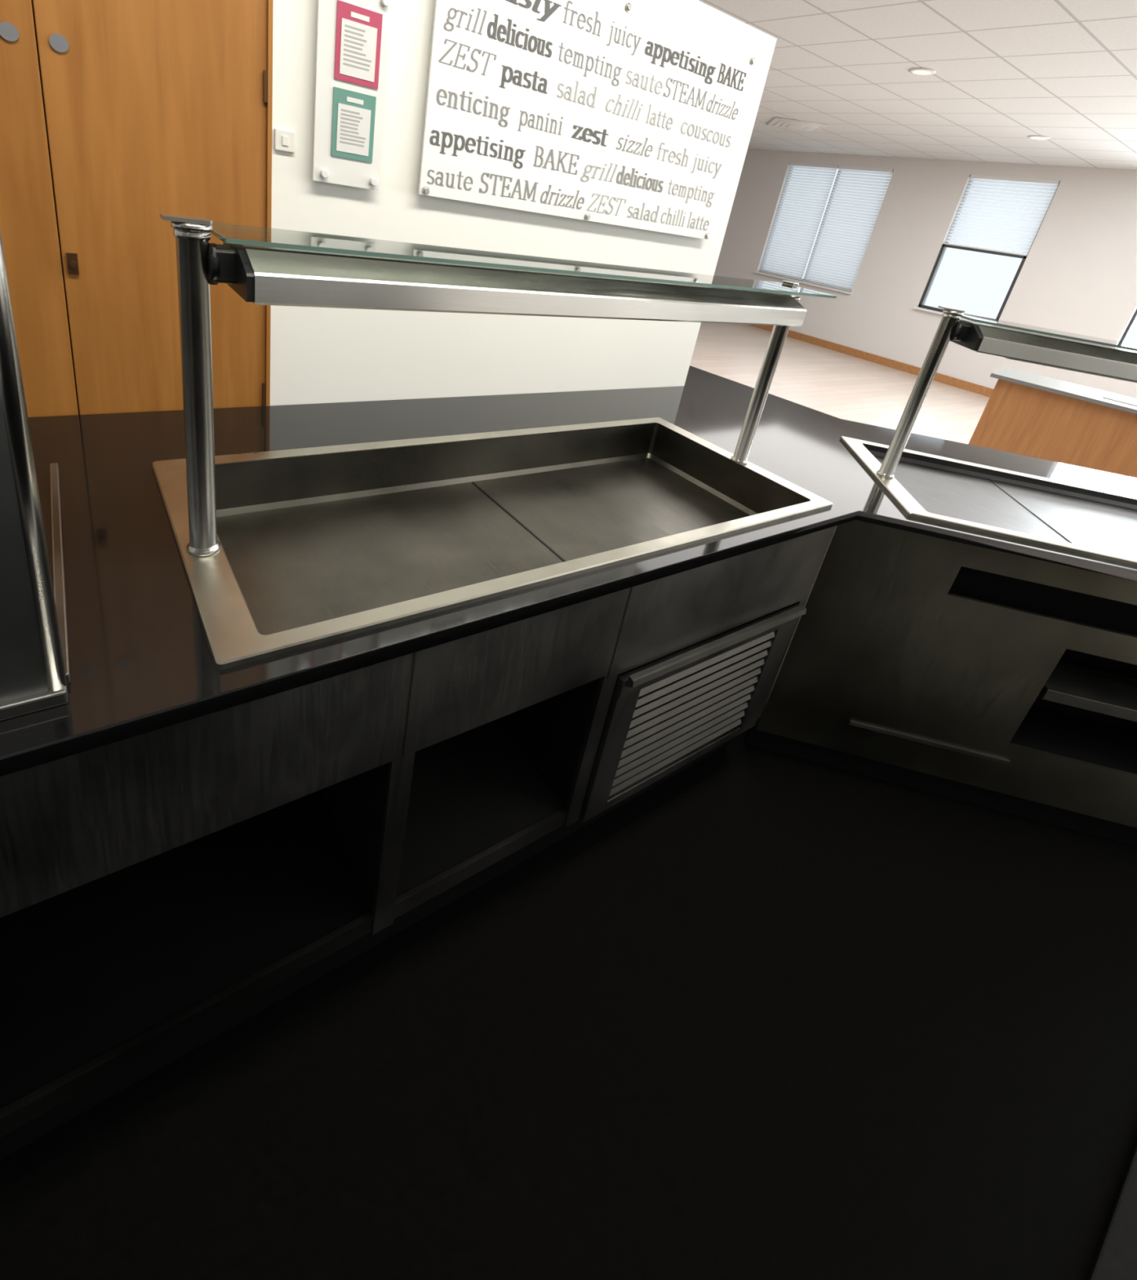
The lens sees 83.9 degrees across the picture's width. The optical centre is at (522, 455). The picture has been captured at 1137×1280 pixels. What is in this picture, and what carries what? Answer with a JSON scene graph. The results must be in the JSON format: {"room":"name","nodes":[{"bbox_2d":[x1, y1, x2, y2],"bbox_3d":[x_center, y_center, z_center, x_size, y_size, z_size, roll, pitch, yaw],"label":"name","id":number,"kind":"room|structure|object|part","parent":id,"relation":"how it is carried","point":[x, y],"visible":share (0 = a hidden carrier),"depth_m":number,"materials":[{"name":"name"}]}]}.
{"room":"eatery","nodes":[
{"label":"eatery","id":0,"kind":"room"},
{"bbox_2d":[270,0,777,405],"bbox_3d":[-0.008,-0.373,2.081,1.614,2.112,0.120,-7,27,-35],"label":"wall partition","id":1,"kind":"structure","parent":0,"point":[318,355],"depth_m":1.78,"materials":[{"name":"white paint"}]},
{"bbox_2d":[0,0,273,417],"bbox_3d":[-0.977,-0.233,1.365,0.810,2.088,0.072,-7,27,-35],"label":"door","id":2,"kind":"structure","parent":1,"relation":"in","point":[116,116],"depth_m":1.30,"materials":[{"name":"orange wood"}]},
{"bbox_2d":[274,128,294,152],"bbox_3d":[-0.531,-0.704,1.409,0.043,0.043,0.011,-7,27,-35],"label":"light switch","id":3,"kind":"object","parent":1,"relation":"attached to","point":[284,140],"visible":1,"depth_m":1.41,"materials":[{"name":"white plastic"}]},
{"bbox_2d":[312,0,391,191],"bbox_3d":[-0.390,-0.831,1.432,0.162,0.405,0.036,-7,27,-35],"label":"notice sign","id":4,"kind":"object","parent":1,"relation":"attached to","point":[353,36],"visible":1,"depth_m":1.42,"materials":[{"name":"white"}]},
{"bbox_2d":[417,0,755,239],"bbox_3d":[0.243,-0.984,1.834,1.144,0.570,0.036,-7,27,-35],"label":"wall sign","id":5,"kind":"object","parent":1,"relation":"attached to","point":[620,113],"visible":1,"depth_m":1.77,"materials":[{"name":"white plastic"}]},
{"bbox_2d":[0,322,1136,1279],"bbox_3d":[1.909,0.034,4.780,12.180,0.064,14.400,-7,27,-35],"label":"floor","id":6,"kind":"structure","parent":0,"point":[764,1014],"depth_m":1.21,"materials":[{"name":"tile"}]},
{"bbox_2d":[0,365,1136,1159],"bbox_3d":[0.466,0.608,1.498,4.999,0.911,2.661,-7,27,-35],"label":"serving counter","id":7,"kind":"object","parent":6,"relation":"on","point":[425,646],"depth_m":1.35,"materials":[{"name":"black stone"}]},
{"bbox_2d":[0,228,70,720],"bbox_3d":[-0.911,-0.251,0.543,0.747,0.959,0.633,-7,27,-35],"label":"screen","id":8,"kind":"object","parent":7,"relation":"on","point":[35,673],"visible":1,"depth_m":0.64,"materials":[{"name":"metal"}]},
{"bbox_2d":[160,213,836,555],"bbox_3d":[0.120,-0.154,1.332,1.525,0.496,0.194,-7,27,-35],"label":"sneeze guard","id":9,"kind":"object","parent":7,"relation":"on","point":[264,266],"visible":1,"depth_m":0.96,"materials":[{"name":"metal"}]},
{"bbox_2d":[210,222,836,297],"bbox_3d":[0.167,-0.371,1.262,1.442,0.006,0.176,-7,27,-35],"label":"glass shelf","id":10,"kind":"object","parent":7,"relation":"attached to","point":[249,239],"depth_m":1.05,"materials":[{"name":"green"}]},
{"bbox_2d":[0,365,1136,777],"bbox_3d":[0.534,0.214,1.336,4.999,0.027,2.661,-7,27,-35],"label":"countertop","id":11,"kind":"structure","parent":7,"relation":"on","point":[141,661],"depth_m":1.20,"materials":[{"name":"black stone"}]},
{"bbox_3d":[0.449,0.636,1.635,0.684,0.450,0.078,-7,27,-35],"label":"vent grille door","id":12,"kind":"part","parent":7,"relation":"part of","materials":[{"name":"metal"}]},
{"bbox_2d":[876,306,1136,479],"bbox_3d":[1.830,-0.016,1.717,1.525,0.496,0.194,12,22,6],"label":"sneeze guard","id":13,"kind":"object","parent":7,"relation":"on","point":[1073,352],"visible":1,"depth_m":1.64,"materials":[{"name":"metal"}]},
{"bbox_2d":[960,313,1136,351],"bbox_3d":[1.886,-0.227,1.636,1.442,0.006,0.176,12,22,6],"label":"glass shelf","id":14,"kind":"object","parent":7,"relation":"attached to","point":[982,322],"depth_m":1.65,"materials":[{"name":"green"}]},
{"bbox_2d":[968,366,1136,477],"bbox_3d":[4.101,0.178,4.073,2.100,0.909,0.630,28,28,37],"label":"counter","id":15,"kind":"object","parent":6,"relation":"on","point":[1025,413],"visible":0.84,"depth_m":4.16,"materials":[{"name":"brown wood"}]},
{"bbox_2d":[990,366,1136,414],"bbox_3d":[4.170,-0.217,3.910,2.100,0.027,0.630,28,28,37],"label":"countertop","id":16,"kind":"structure","parent":15,"relation":"on","point":[1086,393],"depth_m":4.23,"materials":[{"name":"grey laminate"}]},
{"bbox_2d":[1088,1142,1136,1279],"bbox_3d":[1.257,1.450,0.968,1.200,0.014,0.534,-7,27,-35],"label":"rubber floor mat","id":17,"kind":"object","parent":6,"relation":"on","point":[1116,1259],"visible":1,"depth_m":1.09,"materials":[{"name":"black rubber"}]},
{"bbox_2d":[697,0,1136,169],"bbox_3d":[2.376,-2.653,3.672,12.180,0.060,14.400,-7,27,-35],"label":"ceiling","id":18,"kind":"structure","parent":0,"point":[1008,72],"depth_m":4.97,"materials":[{"name":"tile"}]},
{"bbox_2d":[766,116,827,132],"bbox_3d":[3.488,-4.209,8.045,0.900,0.038,0.900,-7,27,-35],"label":"air diffuser","id":19,"kind":"object","parent":18,"relation":"in","point":[778,122],"depth_m":7.91,"materials":[{"name":"white metal"}]},
{"bbox_2d":[908,67,936,75],"bbox_3d":[3.128,-3.003,4.933,0.192,0.011,0.192,-7,27,-35],"label":"recessed light","id":20,"kind":"object","parent":18,"relation":"in","point":[920,71],"depth_m":4.90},
{"bbox_2d":[1027,135,1049,139],"bbox_3d":[5.294,-3.258,6.463,0.192,0.011,0.192,-7,27,-35],"label":"recessed light","id":21,"kind":"object","parent":18,"relation":"in","point":[1036,137],"depth_m":6.43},
{"bbox_2d":[713,149,1136,398],"bbox_3d":[7.027,-1.879,7.664,0.180,2.886,14.400,-7,27,-35],"label":"wall","id":22,"kind":"structure","parent":0,"point":[1078,273],"depth_m":8.89,"materials":[{"name":"grey paint"}]},
{"bbox_2d":[754,168,852,293],"bbox_3d":[4.868,-3.751,10.317,0.180,1.824,1.824,-7,27,-35],"label":"frame","id":23,"kind":"object","parent":22,"relation":"attached to","point":[756,272],"visible":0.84,"depth_m":10.53,"materials":[{"name":"grey"}]},
{"bbox_2d":[759,162,893,291],"bbox_3d":[4.873,-3.768,10.312,0.042,1.788,1.752,-7,27,-35],"label":"blind","id":24,"kind":"object","parent":22,"relation":"attached to","point":[803,166],"visible":1,"depth_m":10.24,"materials":[{"name":"white fabric"}]},
{"bbox_2d":[746,324,993,397],"bbox_3d":[6.725,-0.604,8.127,0.024,0.114,14.400,-7,27,-35],"label":"baseboard","id":25,"kind":"structure","parent":22,"relation":"attached to","point":[980,389],"depth_m":9.67,"materials":[{"name":"brown wood"}]},
{"bbox_2d":[913,177,1058,320],"bbox_3d":[6.240,-2.776,8.528,0.180,1.824,1.086,-7,27,-35],"label":"window","id":26,"kind":"structure","parent":22,"relation":"attached to","point":[922,307],"depth_m":8.77,"materials":[{"name":"grey metal"}]},
{"bbox_2d":[944,174,1060,256],"bbox_3d":[6.316,-3.195,8.357,0.042,0.906,1.014,-7,27,-35],"label":"blind","id":27,"kind":"object","parent":22,"relation":"attached to","point":[999,180],"visible":1,"depth_m":8.32,"materials":[{"name":"white fabric"}]},
{"bbox_2d":[1120,309,1136,342],"bbox_3d":[7.607,-1.805,6.748,0.180,1.824,1.356,-7,27,-35],"label":"frame","id":28,"kind":"object","parent":22,"relation":"attached to","point":[1135,316],"visible":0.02,"depth_m":7.47,"materials":[{"name":"grey metal"}]}
]}

